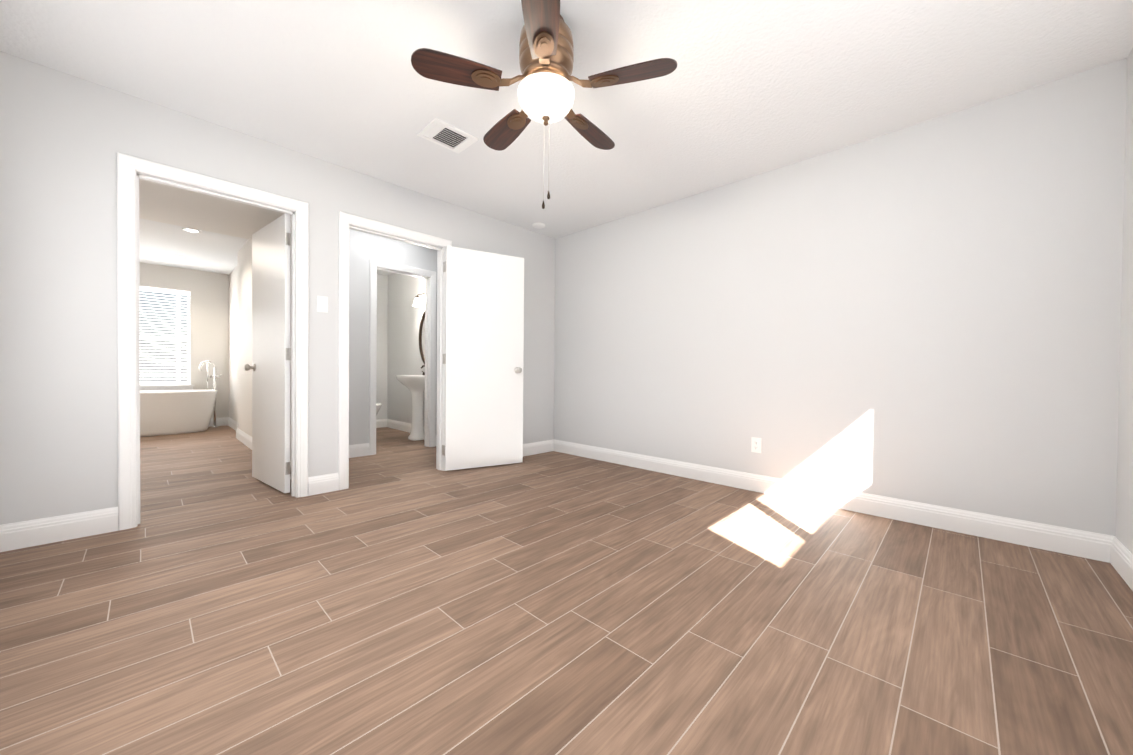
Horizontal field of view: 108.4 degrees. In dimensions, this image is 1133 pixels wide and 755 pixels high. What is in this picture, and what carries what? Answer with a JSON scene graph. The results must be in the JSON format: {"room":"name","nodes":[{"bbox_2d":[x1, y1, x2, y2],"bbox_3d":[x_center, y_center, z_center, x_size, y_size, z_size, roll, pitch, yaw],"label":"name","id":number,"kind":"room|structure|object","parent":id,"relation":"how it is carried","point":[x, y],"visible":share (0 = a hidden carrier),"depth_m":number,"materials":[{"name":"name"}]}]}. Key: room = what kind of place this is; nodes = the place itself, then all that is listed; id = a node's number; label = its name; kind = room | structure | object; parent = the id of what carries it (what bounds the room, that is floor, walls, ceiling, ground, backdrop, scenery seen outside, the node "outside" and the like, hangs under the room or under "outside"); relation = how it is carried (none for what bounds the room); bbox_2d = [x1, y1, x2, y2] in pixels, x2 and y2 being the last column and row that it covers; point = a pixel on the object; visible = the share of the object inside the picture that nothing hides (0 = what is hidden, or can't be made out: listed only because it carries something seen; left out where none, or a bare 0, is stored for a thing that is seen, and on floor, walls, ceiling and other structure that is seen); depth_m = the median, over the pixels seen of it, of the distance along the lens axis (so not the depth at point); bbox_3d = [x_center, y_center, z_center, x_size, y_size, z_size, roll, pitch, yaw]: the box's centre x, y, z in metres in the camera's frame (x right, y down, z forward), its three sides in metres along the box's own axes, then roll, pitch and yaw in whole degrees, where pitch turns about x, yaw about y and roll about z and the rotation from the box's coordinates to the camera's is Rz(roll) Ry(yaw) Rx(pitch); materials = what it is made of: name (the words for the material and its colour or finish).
{"room":"empty bedroom","nodes":[
{"label":"empty bedroom","id":0,"kind":"room"},
{"bbox_2d":[0,51,555,524],"bbox_3d":[-1.676,-0.373,3.244,0.120,2.460,4.533,1,1,44],"label":"wall","id":1,"kind":"structure","parent":0,"point":[62,134],"depth_m":2.35,"materials":[{"name":"white paint"}]},
{"bbox_2d":[140,286,194,390],"bbox_3d":[-6.189,-0.570,6.045,0.145,1.535,1.000,1,1,44],"label":"window blind","id":2,"kind":"object","parent":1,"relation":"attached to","point":[178,384],"visible":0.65,"depth_m":6.17,"materials":[{"name":"white plastic"}]},
{"bbox_2d":[117,152,308,530],"bbox_3d":[-2.239,-0.199,2.667,0.158,2.115,0.930,1,1,44],"label":"door frame","id":3,"kind":"structure","parent":1,"relation":"attached to","point":[132,171],"depth_m":2.38,"materials":[{"name":"white wood"}]},
{"bbox_2d":[244,214,291,492],"bbox_3d":[-2.337,-0.176,3.180,0.793,2.030,0.187,1,1,44],"label":"bathroom door","id":4,"kind":"structure","parent":1,"relation":"in","point":[271,348],"depth_m":3.13,"materials":[{"name":"white wood"}]},
{"bbox_2d":[317,296,327,312],"bbox_3d":[-1.801,-0.542,3.014,0.015,0.116,0.072,1,1,44],"label":"rocker light switch","id":5,"kind":"object","parent":1,"relation":"attached to","point":[322,303],"visible":1,"depth_m":3.01,"materials":[{"name":"white plastic"}]},
{"bbox_2d":[338,211,451,489],"bbox_3d":[-1.446,-0.202,3.486,0.158,2.115,0.950,1,1,44],"label":"door frame","id":6,"kind":"structure","parent":1,"relation":"attached to","point":[347,221],"depth_m":3.75,"materials":[{"name":"white wood"}]},
{"bbox_2d":[413,293,424,306],"bbox_3d":[-1.928,-1.086,5.564,0.460,0.205,0.179,1,1,44],"label":"sconce","id":7,"kind":"object","parent":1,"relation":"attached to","point":[416,303],"visible":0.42,"depth_m":5.63,"materials":[{"name":"white glass"}]},
{"bbox_2d":[419,311,424,364],"bbox_3d":[-1.881,-0.558,5.625,0.640,0.860,0.026,1,1,44],"label":"oval mirror","id":8,"kind":"object","parent":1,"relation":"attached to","point":[422,337],"visible":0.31,"depth_m":5.77,"materials":[{"name":"brown metal"}]},
{"bbox_2d":[442,246,523,470],"bbox_3d":[-0.763,-0.170,3.881,0.334,2.030,0.740,1,1,44],"label":"hall door","id":9,"kind":"structure","parent":1,"relation":"in","point":[484,329],"depth_m":3.85,"materials":[{"name":"white wood"}]},
{"bbox_2d":[0,425,1132,754],"bbox_3d":[-2.138,0.898,3.611,9.414,0.100,4.653,1,1,44],"label":"floor","id":10,"kind":"structure","parent":0,"point":[402,595],"depth_m":1.48,"materials":[{"name":"tile"}]},
{"bbox_2d":[140,390,216,436],"bbox_3d":[-5.903,0.492,5.618,0.752,0.596,1.684,1,1,44],"label":"bathtub","id":11,"kind":"object","parent":10,"relation":"on","point":[167,412],"visible":0.38,"depth_m":5.67,"materials":[{"name":"white ceramic"}]},
{"bbox_2d":[199,361,222,427],"bbox_3d":[-5.548,0.261,6.372,0.107,1.048,0.273,1,1,44],"label":"tub filler","id":12,"kind":"object","parent":10,"relation":"on","point":[214,376],"visible":0.92,"depth_m":6.39,"materials":[{"name":"silver metal"}]},
{"bbox_2d":[376,403,381,414],"bbox_3d":[-2.993,0.419,6.043,0.711,0.785,0.476,1,1,44],"label":"toilet","id":13,"kind":"object","parent":10,"relation":"on","point":[378,406],"visible":0.1,"depth_m":5.90,"materials":[{"name":"white ceramic"}]},
{"bbox_2d":[395,365,424,440],"bbox_3d":[-2.018,0.332,5.472,0.550,0.991,0.428,1,1,44],"label":"pedestal sink","id":14,"kind":"object","parent":10,"relation":"on","point":[414,385],"visible":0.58,"depth_m":5.41,"materials":[{"name":"white ceramic"}]},
{"bbox_2d":[0,0,1132,275],"bbox_3d":[-2.116,-1.536,3.582,9.414,0.350,4.653,1,1,44],"label":"ceiling","id":15,"kind":"structure","parent":0,"point":[746,88],"depth_m":2.15,"materials":[{"name":"white paint"}]},
{"bbox_2d":[182,228,201,232],"bbox_3d":[-4.184,-1.639,4.560,0.163,0.006,0.163,1,1,-1],"label":"recessed light","id":16,"kind":"object","parent":15,"relation":"in","point":[191,231],"depth_m":4.55,"materials":[{"name":"white plastic"}]},
{"bbox_2d":[417,118,477,153],"bbox_3d":[-0.781,-1.583,2.688,0.245,0.011,0.305,1,1,44],"label":"ceiling vent","id":17,"kind":"object","parent":15,"relation":"in","point":[446,135],"visible":1,"depth_m":2.68,"materials":[{"name":"white plastic"}]},
{"bbox_2d":[532,222,544,228],"bbox_3d":[-0.290,-1.589,4.283,0.140,0.028,0.140,1,1,44],"label":"smoke detector","id":18,"kind":"object","parent":15,"relation":"attached to","point":[538,225],"visible":0.98,"depth_m":4.25,"materials":[{"name":"white plastic"}]},
{"bbox_2d":[411,0,676,208],"bbox_3d":[-0.090,-1.178,1.857,1.070,0.790,1.067,1,1,44],"label":"ceiling fan","id":19,"kind":"object","parent":15,"relation":"attached to","point":[546,94],"visible":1,"depth_m":1.73,"materials":[{"name":"brown wood"}]},
{"bbox_2d":[552,60,1119,534],"bbox_3d":[1.369,-0.347,3.368,4.074,2.460,0.120,1,1,44],"label":"wall","id":20,"kind":"structure","parent":0,"point":[936,312],"depth_m":2.61,"materials":[{"name":"white paint"}]},
{"bbox_2d":[0,417,1132,590],"bbox_3d":[-2.137,0.782,3.610,9.174,0.132,4.413,1,1,44],"label":"baseboard","id":21,"kind":"structure","parent":20,"relation":"attached to","point":[1115,552],"depth_m":2.47,"materials":[{"name":"white wood"}]},
{"bbox_2d":[751,437,760,452],"bbox_3d":[1.476,0.526,3.176,0.072,0.116,0.009,1,1,44],"label":"duplex electrical outlet","id":22,"kind":"object","parent":20,"relation":"attached to","point":[755,445],"visible":1,"depth_m":3.17,"materials":[{"name":"white plastic"}]},
{"bbox_2d":[1108,48,1132,553],"bbox_3d":[1.389,-0.314,0.546,0.120,2.460,3.900,1,1,44],"label":"wall","id":23,"kind":"structure","parent":0,"point":[1121,527],"depth_m":1.95,"materials":[{"name":"white paint"}]}
]}

